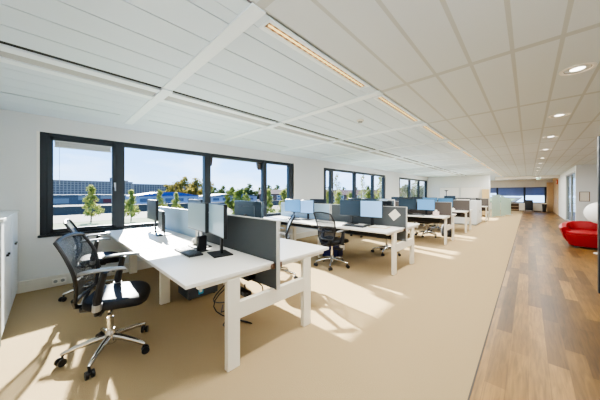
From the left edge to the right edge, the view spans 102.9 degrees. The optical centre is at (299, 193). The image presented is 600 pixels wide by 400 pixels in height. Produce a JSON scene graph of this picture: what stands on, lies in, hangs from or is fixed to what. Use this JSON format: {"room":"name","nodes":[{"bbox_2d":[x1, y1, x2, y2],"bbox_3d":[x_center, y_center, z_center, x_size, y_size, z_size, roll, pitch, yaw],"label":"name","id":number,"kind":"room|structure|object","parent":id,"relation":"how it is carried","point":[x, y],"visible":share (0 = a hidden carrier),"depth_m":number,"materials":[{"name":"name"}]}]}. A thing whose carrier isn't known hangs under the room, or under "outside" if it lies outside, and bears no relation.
{"room":"open-plan office","nodes":[
{"label":"open-plan office","id":0,"kind":"room"},
{"bbox_2d":[53,205,280,223],"bbox_3d":[-12.104,4.845,80.708,19.000,0.030,500.000,0,0,44],"label":"pavement","id":1,"kind":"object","parent":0,"point":[107,216],"depth_m":48.10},
{"bbox_2d":[224,187,235,209],"bbox_3d":[-20.062,1.540,69.985,4.632,6.994,4.679,0,0,-11],"label":"bushy tree","id":2,"kind":"object","parent":1,"relation":"on","point":[229,204],"visible":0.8,"depth_m":69.06,"materials":[{"name":"green plant"}]},
{"bbox_2d":[326,190,366,203],"bbox_3d":[22.211,1.560,115.000,19.800,6.600,11.200,0,0,0],"label":"brick house","id":3,"kind":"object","parent":1,"relation":"on","point":[344,192],"visible":0.16,"depth_m":109.99,"materials":[{"name":"brown"}]},
{"bbox_2d":[0,109,427,281],"bbox_3d":[5.145,0.120,12.856,0.220,2.480,27.700,0,0,44],"label":"wall","id":4,"kind":"structure","parent":0,"point":[37,257],"depth_m":3.51,"materials":[{"name":"paint"}]},
{"bbox_2d":[52,277,65,284],"bbox_3d":[-3.543,1.282,3.515,0.014,0.075,0.150,0,0,44],"label":"wall socket","id":5,"kind":"object","parent":4,"relation":"attached to","point":[63,279],"visible":1,"depth_m":3.51,"materials":[{"name":"white plastic"}]},
{"bbox_2d":[37,131,294,237],"bbox_3d":[-1.988,-0.130,5.301,0.183,1.520,5.180,0,0,44],"label":"window","id":6,"kind":"structure","parent":4,"relation":"in","point":[45,140],"depth_m":4.06,"materials":[{"name":"grey"}]},
{"bbox_2d":[54,140,110,183],"bbox_3d":[-3.420,-0.470,3.792,0.053,0.660,0.670,0,0,44],"label":"raised blind","id":7,"kind":"object","parent":6,"relation":"attached to","point":[59,144],"visible":1,"depth_m":3.74,"materials":[{"name":"grey"}]},
{"bbox_2d":[211,157,260,169],"bbox_3d":[-1.586,-0.748,5.940,0.120,0.235,1.520,0,0,44],"label":"awning","id":8,"kind":"object","parent":6,"relation":"attached to","point":[258,165],"visible":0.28,"depth_m":6.37,"materials":[{"name":"grey"}]},
{"bbox_2d":[16,230,317,293],"bbox_3d":[2.377,1.282,9.761,0.053,0.155,19.000,0,0,44],"label":"baseboard","id":9,"kind":"structure","parent":4,"relation":"attached to","point":[24,286],"depth_m":3.52,"materials":[{"name":"white"}]},
{"bbox_2d":[323,167,385,203],"bbox_3d":[2.471,-0.130,9.968,0.183,1.520,4.990,0,0,44],"label":"window","id":10,"kind":"structure","parent":4,"relation":"in","point":[330,170],"depth_m":9.66,"materials":[{"name":"grey"}]},
{"bbox_2d":[399,177,426,197],"bbox_3d":[7.044,-0.130,14.755,0.183,1.520,5.030,0,0,44],"label":"window","id":11,"kind":"structure","parent":4,"relation":"in","point":[408,179],"depth_m":14.82,"materials":[{"name":"grey"}]},
{"bbox_2d":[0,209,522,399],"bbox_3d":[6.867,1.420,11.210,4.985,0.120,27.700,0,0,44],"label":"floor","id":12,"kind":"structure","parent":0,"point":[419,332],"depth_m":2.32,"materials":[{"name":"carpet"}]},
{"bbox_2d":[0,223,0,346],"bbox_3d":[-2.821,0.810,1.962,0.020,1.100,0.460,0,0,44],"label":"end panel","id":13,"kind":"object","parent":12,"relation":"on","point":[0,223],"visible":1,"depth_m":2.12,"materials":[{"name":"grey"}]},
{"bbox_2d":[0,214,12,336],"bbox_3d":[-3.124,0.795,2.261,0.806,1.130,0.482,0,0,44],"label":"storage cabinet","id":14,"kind":"object","parent":12,"relation":"on","point":[5,219],"visible":1,"depth_m":2.34,"materials":[{"name":"white"}]},
{"bbox_2d":[0,210,18,306],"bbox_3d":[-3.710,0.795,2.821,0.806,1.130,0.482,0,0,44],"label":"storage cabinet","id":15,"kind":"object","parent":12,"relation":"on","point":[14,219],"visible":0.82,"depth_m":2.94,"materials":[{"name":"white"}]},
{"bbox_2d":[58,219,119,301],"bbox_3d":[-2.778,0.845,3.197,0.640,1.030,0.660,0,0,-38],"label":"office chair","id":16,"kind":"object","parent":12,"relation":"on","point":[68,223],"visible":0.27,"depth_m":3.15,"materials":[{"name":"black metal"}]},
{"bbox_2d":[53,232,150,380],"bbox_3d":[-1.638,0.845,2.034,0.653,1.030,0.651,0,0,-23],"label":"office chair","id":17,"kind":"object","parent":12,"relation":"on","point":[79,254],"visible":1,"depth_m":1.98,"materials":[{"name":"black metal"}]},
{"bbox_2d":[178,285,217,299],"bbox_3d":[-1.390,1.183,3.264,0.342,0.355,0.400,0,0,44],"label":"computer tower","id":18,"kind":"object","parent":12,"relation":"on","point":[192,293],"visible":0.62,"depth_m":3.11,"materials":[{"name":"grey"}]},
{"bbox_2d":[105,206,328,371],"bbox_3d":[-1.413,0.800,3.300,3.383,1.120,1.580,0,0,44],"label":"desk","id":19,"kind":"object","parent":12,"relation":"on","point":[258,250],"depth_m":2.29,"materials":[{"name":"white laminate"}]},
{"bbox_2d":[146,200,161,232],"bbox_3d":[-2.370,0.357,3.889,0.500,0.510,0.190,0,0,44],"label":"monitor","id":20,"kind":"object","parent":19,"relation":"on","point":[152,205],"visible":0.95,"depth_m":3.81,"materials":[{"name":"black"}]},
{"bbox_2d":[155,210,171,235],"bbox_3d":[-2.035,0.432,3.554,0.190,0.360,0.400,0,0,-38],"label":"monitor","id":21,"kind":"object","parent":19,"relation":"on","point":[161,214],"visible":1,"depth_m":3.47,"materials":[{"name":"white"}]},
{"bbox_2d":[174,246,202,257],"bbox_3d":[-1.160,0.600,2.477,0.140,0.024,0.440,0,0,-44],"label":"keyboard","id":22,"kind":"object","parent":19,"relation":"on","point":[189,252],"visible":1,"depth_m":2.42,"materials":[{"name":"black plastic"}]},
{"bbox_2d":[188,202,211,249],"bbox_3d":[-1.155,0.357,2.756,0.190,0.510,0.540,0,0,-43],"label":"monitor","id":23,"kind":"object","parent":19,"relation":"on","point":[198,212],"visible":0.83,"depth_m":2.67,"materials":[{"name":"black"}]},
{"bbox_2d":[196,235,208,251],"bbox_3d":[-1.041,0.529,2.530,0.080,0.165,0.120,0,0,34],"label":"station","id":24,"kind":"object","parent":19,"relation":"on","point":[201,241],"visible":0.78,"depth_m":2.50,"materials":[{"name":"black plastic"}]},
{"bbox_2d":[213,284,224,312],"bbox_3d":[-0.801,1.084,2.644,0.207,0.548,0.545,0,0,-8],"label":"power cable","id":25,"kind":"object","parent":19,"relation":"hanging from","point":[224,284],"visible":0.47,"depth_m":2.43,"materials":[{"name":"black plastic"}]},
{"bbox_2d":[207,203,232,257],"bbox_3d":[-0.806,0.357,2.408,0.190,0.510,0.480,0,0,-36],"label":"monitor","id":26,"kind":"object","parent":19,"relation":"on","point":[217,212],"visible":1,"depth_m":2.35,"materials":[{"name":"black"}]},
{"bbox_2d":[213,289,251,323],"bbox_3d":[-0.759,1.084,2.523,0.424,0.547,0.369,0,0,44],"label":"power cable","id":27,"kind":"object","parent":19,"relation":"hanging from","point":[223,289],"visible":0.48,"depth_m":2.43,"materials":[{"name":"black plastic"}]},
{"bbox_2d":[242,274,254,280],"bbox_3d":[-1.459,0.775,3.344,2.950,0.090,0.260,0,0,44],"label":"cable tray","id":28,"kind":"object","parent":19,"relation":"on","point":[251,277],"depth_m":2.29,"materials":[{"name":"black plastic"}]},
{"bbox_2d":[234,200,263,217],"bbox_3d":[-0.658,0.352,2.931,0.580,0.520,0.190,0,0,44],"label":"monitor","id":29,"kind":"object","parent":19,"relation":"on","point":[241,208],"visible":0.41,"depth_m":2.87,"materials":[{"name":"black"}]},
{"bbox_2d":[280,214,297,278],"bbox_3d":[-0.365,0.845,3.817,0.661,1.030,0.648,0,0,-4],"label":"office chair","id":30,"kind":"object","parent":12,"relation":"on","point":[282,269],"visible":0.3,"depth_m":3.80,"materials":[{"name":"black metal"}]},
{"bbox_2d":[313,211,349,270],"bbox_3d":[0.600,0.844,4.538,0.661,1.032,0.646,0,0,-28],"label":"office chair","id":31,"kind":"object","parent":12,"relation":"on","point":[326,226],"visible":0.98,"depth_m":4.36,"materials":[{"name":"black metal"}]},
{"bbox_2d":[323,244,342,256],"bbox_3d":[0.700,1.232,5.250,0.420,0.255,0.300,0,0,32],"label":"crate","id":32,"kind":"object","parent":12,"relation":"on","point":[337,253],"visible":0.34,"depth_m":5.11,"materials":[{"name":"blue plastic"}]},
{"bbox_2d":[264,202,419,274],"bbox_3d":[0.695,0.800,5.449,3.383,1.120,1.580,0,0,44],"label":"desk","id":33,"kind":"object","parent":12,"relation":"on","point":[398,228],"visible":0.66,"depth_m":4.59,"materials":[{"name":"white laminate"}]},
{"bbox_2d":[285,199,300,218],"bbox_3d":[-0.161,0.377,5.969,0.550,0.470,0.190,0,0,44],"label":"monitor","id":34,"kind":"object","parent":33,"relation":"on","point":[291,205],"visible":0.81,"depth_m":5.93,"materials":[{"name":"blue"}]},
{"bbox_2d":[300,200,313,219],"bbox_3d":[0.184,0.382,5.625,0.380,0.460,0.190,0,0,38],"label":"monitor","id":35,"kind":"object","parent":33,"relation":"on","point":[306,206],"visible":0.95,"depth_m":5.59,"materials":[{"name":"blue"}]},
{"bbox_2d":[310,199,326,203],"bbox_3d":[0.438,0.377,6.033,0.520,0.470,0.190,0,0,44],"label":"monitor","id":36,"kind":"object","parent":33,"relation":"on","point":[318,201],"visible":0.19,"depth_m":5.97,"materials":[{"name":"black"}]},
{"bbox_2d":[281,222,390,237],"bbox_3d":[0.649,0.775,5.493,2.950,0.090,0.260,0,0,44],"label":"cable tray","id":37,"kind":"object","parent":33,"relation":"on","point":[377,235],"depth_m":4.92,"materials":[{"name":"black plastic"}]},
{"bbox_2d":[340,200,360,224],"bbox_3d":[1.039,0.372,4.850,0.190,0.480,0.500,0,0,-44],"label":"monitor","id":38,"kind":"object","parent":33,"relation":"on","point":[351,208],"visible":0.94,"depth_m":4.83,"materials":[{"name":"black"}]},
{"bbox_2d":[342,224,366,227],"bbox_3d":[1.008,0.600,4.458,0.440,0.024,0.140,0,0,42],"label":"keyboard","id":39,"kind":"object","parent":33,"relation":"on","point":[351,225],"visible":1,"depth_m":4.39,"materials":[{"name":"black plastic"}]},
{"bbox_2d":[360,200,382,225],"bbox_3d":[1.356,0.372,4.506,0.430,0.480,0.190,0,0,40],"label":"monitor","id":40,"kind":"object","parent":33,"relation":"on","point":[368,208],"visible":0.91,"depth_m":4.48,"materials":[{"name":"black"}]},
{"bbox_2d":[369,225,389,228],"bbox_3d":[1.436,0.604,4.326,0.320,0.016,0.230,0,0,40],"label":"keyboard","id":41,"kind":"object","parent":33,"relation":"on","point":[372,226],"visible":0.98,"depth_m":4.32,"materials":[{"name":"white plastic"}]},
{"bbox_2d":[383,201,392,205],"bbox_3d":[1.650,0.382,4.917,0.190,0.460,0.500,0,0,-40],"label":"monitor","id":42,"kind":"object","parent":33,"relation":"on","point":[385,203],"visible":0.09,"depth_m":4.79,"materials":[{"name":"black"}]},
{"bbox_2d":[388,209,399,220],"bbox_3d":[1.746,0.395,4.419,0.227,0.225,0.003,0,0,44],"label":"paper note","id":43,"kind":"object","parent":33,"relation":"attached to","point":[394,214],"visible":1,"depth_m":4.42,"materials":[{"name":"white"}]},
{"bbox_2d":[371,238,400,255],"bbox_3d":[1.986,0.844,5.417,0.661,1.032,0.646,0,0,-41],"label":"office chair","id":44,"kind":"object","parent":12,"relation":"on","point":[384,247],"visible":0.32,"depth_m":5.42,"materials":[{"name":"black plastic"}]},
{"bbox_2d":[414,222,436,237],"bbox_3d":[4.038,0.844,7.599,0.661,1.032,0.646,0,0,-28],"label":"office chair","id":45,"kind":"object","parent":12,"relation":"on","point":[426,231],"visible":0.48,"depth_m":7.58,"materials":[{"name":"black plastic"}]},
{"bbox_2d":[395,201,456,244],"bbox_3d":[2.982,0.800,7.786,3.383,1.120,1.580,0,0,44],"label":"desk","id":46,"kind":"object","parent":12,"relation":"on","point":[445,217],"visible":0.4,"depth_m":6.78,"materials":[{"name":"white laminate"}]},
{"bbox_2d":[399,199,416,213],"bbox_3d":[3.268,0.387,7.243,0.520,0.450,0.190,0,0,44],"label":"monitor","id":47,"kind":"object","parent":46,"relation":"on","point":[411,204],"visible":0.77,"depth_m":7.18,"materials":[{"name":"black"}]},
{"bbox_2d":[407,217,439,222],"bbox_3d":[2.936,0.775,7.830,2.950,0.090,0.260,0,0,44],"label":"cable tray","id":48,"kind":"object","parent":46,"relation":"on","point":[414,219],"depth_m":7.02,"materials":[{"name":"black plastic"}]},
{"bbox_2d":[417,199,434,214],"bbox_3d":[3.629,0.387,6.870,0.460,0.450,0.190,0,0,41],"label":"monitor","id":49,"kind":"object","parent":46,"relation":"on","point":[422,204],"visible":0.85,"depth_m":6.84,"materials":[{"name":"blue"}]},
{"bbox_2d":[380,199,471,232],"bbox_3d":[4.848,0.800,9.696,3.383,1.120,1.580,0,0,44],"label":"desk","id":50,"kind":"object","parent":12,"relation":"on","point":[462,207],"visible":0.38,"depth_m":8.67,"materials":[{"name":"white laminate"}]},
{"bbox_2d":[438,198,452,206],"bbox_3d":[5.415,0.392,8.885,0.480,0.440,0.190,0,0,41],"label":"monitor","id":51,"kind":"object","parent":50,"relation":"on","point":[439,199],"visible":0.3,"depth_m":8.83,"materials":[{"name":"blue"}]},
{"bbox_2d":[441,224,450,236],"bbox_3d":[4.671,1.129,7.574,0.360,0.462,0.275,0,0,24],"label":"backpack","id":52,"kind":"object","parent":12,"relation":"on","point":[442,226],"visible":0.27,"depth_m":7.54,"materials":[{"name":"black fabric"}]},
{"bbox_2d":[437,198,489,221],"bbox_3d":[7.995,0.800,12.831,3.383,1.120,1.580,0,0,44],"label":"desk","id":53,"kind":"object","parent":12,"relation":"on","point":[485,201],"visible":0.3,"depth_m":11.72,"materials":[{"name":"white laminate"}]},
{"bbox_2d":[454,200,481,225],"bbox_3d":[7.602,0.830,10.890,0.970,1.060,1.370,0,0,44],"label":"storage cabinet","id":54,"kind":"object","parent":12,"relation":"on","point":[475,205],"visible":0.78,"depth_m":10.24,"materials":[{"name":"white"}]},
{"bbox_2d":[482,189,488,216],"bbox_3d":[11.068,0.550,14.251,0.320,1.620,0.420,0,0,44],"label":"tall cabinet","id":55,"kind":"object","parent":12,"relation":"on","point":[485,192],"visible":0.35,"depth_m":14.14,"materials":[{"name":"beige wood"}]},
{"bbox_2d":[489,195,499,217],"bbox_3d":[11.467,0.710,13.973,1.477,1.300,0.300,0,0,-35],"label":"glass screen","id":56,"kind":"object","parent":12,"relation":"on","point":[495,198],"visible":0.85,"depth_m":13.89,"materials":[{"name":"green glass"}]},
{"bbox_2d":[500,195,510,215],"bbox_3d":[12.764,0.730,14.809,1.408,1.260,0.300,0,0,-30],"label":"glass screen","id":57,"kind":"object","parent":12,"relation":"on","point":[505,202],"visible":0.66,"depth_m":14.76,"materials":[{"name":"green glass"}]},
{"bbox_2d":[511,203,518,210],"bbox_3d":[17.036,1.067,18.978,0.520,0.585,0.380,0,0,44],"label":"bookcase","id":58,"kind":"object","parent":12,"relation":"on","point":[514,206],"visible":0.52,"depth_m":18.98,"materials":[{"name":"brown wood"}]},
{"bbox_2d":[519,203,524,210],"bbox_3d":[17.341,1.070,18.675,0.300,0.580,0.435,0,0,44],"label":"sideboard","id":59,"kind":"object","parent":12,"relation":"on","point":[521,205],"visible":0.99,"depth_m":18.55,"materials":[{"name":"beige paint"}]},
{"bbox_2d":[53,198,514,228],"bbox_3d":[11.940,4.845,57.741,46.500,0.030,500.000,0,0,44],"label":"lawn","id":60,"kind":"structure","parent":0,"point":[139,220],"depth_m":39.81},
{"bbox_2d":[81,184,104,221],"bbox_3d":[-34.799,1.686,40.112,3.041,6.451,3.330,0,0,-16],"label":"young tree","id":61,"kind":"object","parent":60,"relation":"on","point":[91,204],"visible":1,"depth_m":39.88,"materials":[{"name":"green plant"}]},
{"bbox_2d":[125,189,140,221],"bbox_3d":[-28.813,2.075,40.949,2.668,5.661,2.922,0,0,32],"label":"young tree","id":62,"kind":"object","parent":60,"relation":"on","point":[132,200],"visible":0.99,"depth_m":40.77,"materials":[{"name":"green plant"}]},
{"bbox_2d":[155,189,167,206],"bbox_3d":[-26.944,2.010,46.190,2.990,5.793,2.730,0,0,16],"label":"young tree","id":63,"kind":"object","parent":60,"relation":"on","point":[159,192],"visible":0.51,"depth_m":45.90,"materials":[{"name":"green plant"}]},
{"bbox_2d":[169,192,181,208],"bbox_3d":[-26.806,2.269,52.008,2.482,5.266,2.718,0,0,13],"label":"young tree","id":64,"kind":"object","parent":60,"relation":"on","point":[175,200],"visible":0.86,"depth_m":51.74,"materials":[{"name":"green plant"}]},
{"bbox_2d":[231,189,250,214],"bbox_3d":[-11.495,1.982,46.115,4.055,6.062,4.014,0,0,20],"label":"bushy tree","id":65,"kind":"object","parent":60,"relation":"on","point":[239,192],"visible":0.37,"depth_m":45.84,"materials":[{"name":"green plant"}]},
{"bbox_2d":[267,188,275,213],"bbox_3d":[-4.529,2.075,33.816,2.922,5.661,2.668,0,0,9],"label":"young tree","id":66,"kind":"object","parent":60,"relation":"on","point":[269,198],"visible":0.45,"depth_m":33.86,"materials":[{"name":"green plant"}]},
{"bbox_2d":[273,189,286,212],"bbox_3d":[-2.115,2.075,29.848,2.668,5.661,2.922,0,0,-39],"label":"young tree","id":67,"kind":"object","parent":60,"relation":"on","point":[284,194],"visible":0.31,"depth_m":29.76,"materials":[{"name":"green plant"}]},
{"bbox_2d":[334,190,341,203],"bbox_3d":[5.249,2.204,33.114,2.786,5.398,2.544,0,0,-34],"label":"young tree","id":68,"kind":"object","parent":60,"relation":"on","point":[337,199],"visible":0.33,"depth_m":32.79,"materials":[{"name":"green plant"}]},
{"bbox_2d":[333,174,342,202],"bbox_3d":[7.013,0.575,43.926,2.484,8.682,2.396,0,0,-21],"label":"slender tree","id":69,"kind":"object","parent":60,"relation":"on","point":[335,178],"visible":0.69,"depth_m":43.99,"materials":[{"name":"green plant"}]},
{"bbox_2d":[357,175,367,197],"bbox_3d":[12.157,0.575,45.788,2.484,8.682,2.396,0,0,41],"label":"slender tree","id":70,"kind":"object","parent":60,"relation":"on","point":[362,176],"visible":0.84,"depth_m":46.02,"materials":[{"name":"green plant"}]},
{"bbox_2d":[374,177,381,200],"bbox_3d":[13.889,0.779,41.886,2.282,8.268,2.366,0,0,15],"label":"slender tree","id":71,"kind":"object","parent":60,"relation":"on","point":[379,178],"visible":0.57,"depth_m":42.00,"materials":[{"name":"green plant"}]},
{"bbox_2d":[400,184,415,197],"bbox_3d":[21.216,1.540,47.931,4.632,6.994,4.679,0,0,23],"label":"bushy tree","id":72,"kind":"object","parent":60,"relation":"on","point":[404,189],"visible":0.23,"depth_m":47.72,"materials":[{"name":"green plant"}]},
{"bbox_2d":[53,197,521,223],"bbox_3d":[-98.619,5.110,204.837,414.400,0.500,680.000,0,0,44],"label":"ground","id":73,"kind":"structure","parent":0,"point":[515,198],"depth_m":105.60,"materials":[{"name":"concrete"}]},
{"bbox_2d":[53,194,127,204],"bbox_3d":[-108.099,2.710,118.472,20.800,4.300,38.800,0,0,44],"label":"building","id":74,"kind":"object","parent":73,"relation":"on","point":[57,199],"visible":0.53,"depth_m":109.72,"materials":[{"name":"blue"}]},
{"bbox_2d":[53,178,197,194],"bbox_3d":[-179.509,-5.640,256.315,14.900,21.000,135.300,0,0,44],"label":"apartment building","id":75,"kind":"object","parent":73,"relation":"on","point":[66,187],"visible":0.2,"depth_m":229.97,"materials":[{"name":"grey concrete"}]},
{"bbox_2d":[125,192,198,203],"bbox_3d":[-65.173,2.110,114.115,17.100,5.500,27.000,0,0,44],"label":"warehouse","id":76,"kind":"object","parent":73,"relation":"on","point":[142,198],"visible":0.54,"depth_m":107.84,"materials":[{"name":"blue"}]},
{"bbox_2d":[53,200,281,214],"bbox_3d":[-46.041,3.935,64.724,0.800,1.850,270.000,0,0,44],"label":"wall","id":77,"kind":"structure","parent":73,"relation":"on","point":[61,210],"depth_m":60.24,"materials":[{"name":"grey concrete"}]},
{"bbox_2d":[166,181,183,192],"bbox_3d":[-88.261,-2.585,170.116,11.756,15.533,12.522,0,0,22],"label":"broad tree","id":78,"kind":"object","parent":73,"relation":"on","point":[171,188],"visible":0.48,"depth_m":170.03,"materials":[{"name":"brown plant"}]},
{"bbox_2d":[176,176,193,193],"bbox_3d":[-97.898,-5.719,204.854,17.795,22.074,16.705,0,0,-2],"label":"broad tree","id":79,"kind":"object","parent":73,"relation":"on","point":[185,179],"visible":0.39,"depth_m":201.66,"materials":[{"name":"green plant"}]},
{"bbox_2d":[186,178,201,195],"bbox_3d":[-74.127,-3.917,171.845,14.763,18.313,13.859,0,0,-40],"label":"broad tree","id":80,"kind":"object","parent":73,"relation":"on","point":[195,185],"visible":0.68,"depth_m":168.50,"materials":[{"name":"green plant"}]},
{"bbox_2d":[217,185,226,193],"bbox_3d":[-63.439,-0.495,197.583,10.955,12.732,11.195,0,0,42],"label":"broad tree","id":81,"kind":"object","parent":73,"relation":"on","point":[222,189],"visible":0.33,"depth_m":195.60,"materials":[{"name":"green plant"}]},
{"bbox_2d":[199,194,256,201],"bbox_3d":[-42.033,2.460,138.339,17.100,4.800,30.000,0,0,44],"label":"warehouse","id":82,"kind":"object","parent":73,"relation":"on","point":[214,197],"visible":0.42,"depth_m":127.72,"materials":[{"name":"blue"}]},
{"bbox_2d":[243,183,257,195],"bbox_3d":[-36.355,-0.791,171.445,11.560,13.436,11.814,0,0,27],"label":"broad tree","id":83,"kind":"object","parent":73,"relation":"on","point":[247,190],"visible":0.59,"depth_m":169.61,"materials":[{"name":"green plant"}]},
{"bbox_2d":[258,190,282,200],"bbox_3d":[-12.425,1.360,133.000,19.800,7.000,11.200,0,0,0],"label":"brick house","id":84,"kind":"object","parent":73,"relation":"on","point":[276,193],"visible":0.21,"depth_m":128.00,"materials":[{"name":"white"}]},
{"bbox_2d":[0,0,599,180],"bbox_3d":[7.939,-1.190,9.592,8.770,0.160,29.600,0,0,44],"label":"ceiling","id":85,"kind":"structure","parent":0,"point":[484,75],"depth_m":2.27,"materials":[{"name":"tile"}]},
{"bbox_2d":[0,41,465,175],"bbox_3d":[3.837,-1.114,8.345,0.420,0.036,19.030,0,0,44],"label":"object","id":86,"kind":"structure","parent":85,"relation":"attached to","point":[12,54],"depth_m":2.62,"materials":[{"name":"white"}]},
{"bbox_2d":[258,18,368,89],"bbox_3d":[0.222,-1.124,2.049,0.120,0.016,1.330,0,0,44],"label":"recessed light","id":87,"kind":"object","parent":85,"relation":"in","point":[271,27],"visible":0.97,"depth_m":1.89,"materials":[{"name":"white"}]},
{"bbox_2d":[373,95,420,122],"bbox_3d":[1.362,-1.124,3.242,0.120,0.016,1.330,0,0,44],"label":"recessed light","id":88,"kind":"object","parent":85,"relation":"in","point":[382,99],"visible":0.92,"depth_m":3.14,"materials":[{"name":"white"}]},
{"bbox_2d":[420,125,446,139],"bbox_3d":[2.501,-1.124,4.435,0.120,0.016,1.330,0,0,44],"label":"recessed light","id":89,"kind":"object","parent":85,"relation":"in","point":[427,128],"visible":0.8,"depth_m":4.37,"materials":[{"name":"white"}]},
{"bbox_2d":[445,141,462,149],"bbox_3d":[3.641,-1.124,5.628,0.120,0.016,1.330,0,0,44],"label":"recessed light","id":90,"kind":"object","parent":85,"relation":"in","point":[450,143],"visible":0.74,"depth_m":5.59,"materials":[{"name":"white"}]},
{"bbox_2d":[548,113,570,117],"bbox_3d":[3.713,-1.121,3.423,0.230,0.020,0.230,0,0,44],"label":"recessed light","id":91,"kind":"object","parent":85,"relation":"in","point":[561,114],"visible":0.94,"depth_m":3.41,"materials":[{"name":"white"}]},
{"bbox_2d":[559,62,597,75],"bbox_3d":[2.497,-1.121,2.151,0.230,0.020,0.230,0,0,44],"label":"recessed light","id":92,"kind":"object","parent":85,"relation":"in","point":[594,64],"visible":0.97,"depth_m":2.14,"materials":[{"name":"white plastic"}]},
{"bbox_2d":[428,175,489,215],"bbox_3d":[10.187,0.120,15.521,3.390,2.480,0.120,0,0,44],"label":"wall partition","id":93,"kind":"structure","parent":0,"point":[434,183],"depth_m":15.45,"materials":[{"name":"paint"}]},
{"bbox_2d":[439,187,458,197],"bbox_3d":[9.810,-0.055,15.735,1.150,0.690,0.088,0,0,44],"label":"whiteboard","id":94,"kind":"object","parent":93,"relation":"attached to","point":[452,191],"visible":0.84,"depth_m":15.74,"materials":[{"name":"white laminate"}]},
{"bbox_2d":[460,187,482,197],"bbox_3d":[10.678,-0.055,14.906,1.150,0.690,0.088,0,0,44],"label":"whiteboard","id":95,"kind":"object","parent":93,"relation":"attached to","point":[465,192],"visible":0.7,"depth_m":14.92,"materials":[{"name":"white laminate"}]},
{"bbox_2d":[490,179,552,210],"bbox_3d":[17.115,0.120,20.437,6.620,2.480,0.200,0,0,44],"label":"wall","id":96,"kind":"structure","parent":0,"point":[531,182],"depth_m":19.48,"materials":[{"name":"beige paint"}]},
{"bbox_2d":[467,213,522,399],"bbox_3d":[8.670,1.359,9.489,0.010,0.003,27.300,0,0,44],"label":"trim","id":97,"kind":"structure","parent":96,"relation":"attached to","point":[522,213],"depth_m":2.22,"materials":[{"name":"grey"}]},
{"bbox_2d":[496,187,546,202],"bbox_3d":[17.184,0.130,20.291,5.260,1.260,0.095,0,0,44],"label":"window","id":98,"kind":"structure","parent":96,"relation":"in","point":[524,196],"depth_m":19.27,"materials":[{"name":"grey"}]},
{"bbox_2d":[498,187,523,195],"bbox_3d":[17.510,-0.145,19.880,1.580,0.710,0.060,0,0,44],"label":"roller blind","id":99,"kind":"object","parent":98,"relation":"attached to","point":[512,191],"visible":0.89,"depth_m":19.84,"materials":[{"name":"blue fabric"}]},
{"bbox_2d":[526,187,544,195],"bbox_3d":[18.555,-0.170,18.882,1.070,0.660,0.060,0,0,44],"label":"roller blind","id":100,"kind":"object","parent":98,"relation":"attached to","point":[531,191],"visible":1,"depth_m":18.86,"materials":[{"name":"blue fabric"}]},
{"bbox_2d":[470,210,599,399],"bbox_3d":[10.038,1.420,8.182,3.785,0.120,27.700,0,0,44],"label":"floor","id":101,"kind":"structure","parent":0,"point":[543,340],"depth_m":2.48,"materials":[{"name":"brown wood"}]},
{"bbox_2d":[525,200,532,210],"bbox_3d":[17.262,0.920,18.028,0.440,0.881,0.520,0,0,44],"label":"lounge chair","id":102,"kind":"object","parent":101,"relation":"on","point":[528,203],"visible":0.96,"depth_m":17.86,"materials":[{"name":"black fabric"}]},
{"bbox_2d":[533,204,540,211],"bbox_3d":[17.956,1.070,18.088,0.440,0.580,0.435,0,0,44],"label":"sideboard","id":103,"kind":"object","parent":101,"relation":"on","point":[536,207],"visible":0.99,"depth_m":17.95,"materials":[{"name":"beige paint"}]},
{"bbox_2d":[559,221,596,247],"bbox_3d":[7.344,1.045,5.991,0.860,0.630,1.148,0,0,-42],"label":"sofa","id":104,"kind":"object","parent":101,"relation":"on","point":[576,233],"visible":0.98,"depth_m":6.05,"materials":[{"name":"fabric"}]},
{"bbox_2d":[565,229,596,236],"bbox_3d":[7.288,0.995,5.941,0.710,0.090,0.950,0,0,-42],"label":"seat cushion","id":105,"kind":"object","parent":104,"relation":"on","point":[568,232],"depth_m":5.97,"materials":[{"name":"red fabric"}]},
{"bbox_2d":[583,202,596,253],"bbox_3d":[6.759,0.780,5.367,0.510,1.160,0.510,0,0,44],"label":"globe lamp","id":106,"kind":"object","parent":101,"relation":"on","point":[590,211],"visible":0.76,"depth_m":5.37,"materials":[{"name":"glass"}]},
{"bbox_2d":[553,166,574,219],"bbox_3d":[15.236,0.120,13.879,0.160,2.480,11.880,0,0,44],"label":"wall","id":107,"kind":"structure","parent":0,"point":[562,180],"depth_m":13.64,"materials":[{"name":"paint"}]},
{"bbox_2d":[495,175,559,179],"bbox_3d":[14.580,-1.030,15.473,3.030,0.180,0.120,0,0,44],"label":"trim","id":108,"kind":"structure","parent":107,"relation":"attached to","point":[543,176],"depth_m":15.35,"materials":[{"name":"beige paint"}]},
{"bbox_2d":[547,182,552,211],"bbox_3d":[18.971,0.260,18.145,0.330,2.200,0.550,0,0,44],"label":"trim","id":109,"kind":"structure","parent":107,"relation":"attached to","point":[549,184],"depth_m":17.95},
{"bbox_2d":[566,171,574,220],"bbox_3d":[12.335,0.220,10.842,0.080,2.280,3.480,0,0,44],"label":"window","id":110,"kind":"structure","parent":107,"relation":"in","point":[572,173],"depth_m":12.03,"materials":[{"name":"grey"}]},
{"bbox_2d":[575,164,596,220],"bbox_3d":[11.746,0.120,8.916,1.930,2.480,0.120,0,0,44],"label":"wall","id":111,"kind":"structure","parent":0,"point":[585,175],"depth_m":9.38,"materials":[{"name":"paint"}]},
{"bbox_2d":[579,192,589,200],"bbox_3d":[11.161,0.120,9.375,0.270,0.380,0.018,0,0,44],"label":"framed picture","id":112,"kind":"object","parent":111,"relation":"attached to","point":[583,196],"visible":1,"depth_m":9.38,"materials":[{"name":"brown wood"}]},
{"bbox_3d":[7.121,0.120,2.532,0.200,2.480,15.500,0,0,44],"label":"wall","id":113,"kind":"structure","parent":0,"visible":0},
{"bbox_2d":[597,136,599,293],"bbox_3d":[5.024,0.290,2.371,2.610,2.140,0.070,0,0,44],"label":"door","id":114,"kind":"structure","parent":113,"relation":"in","point":[598,137],"depth_m":3.25,"materials":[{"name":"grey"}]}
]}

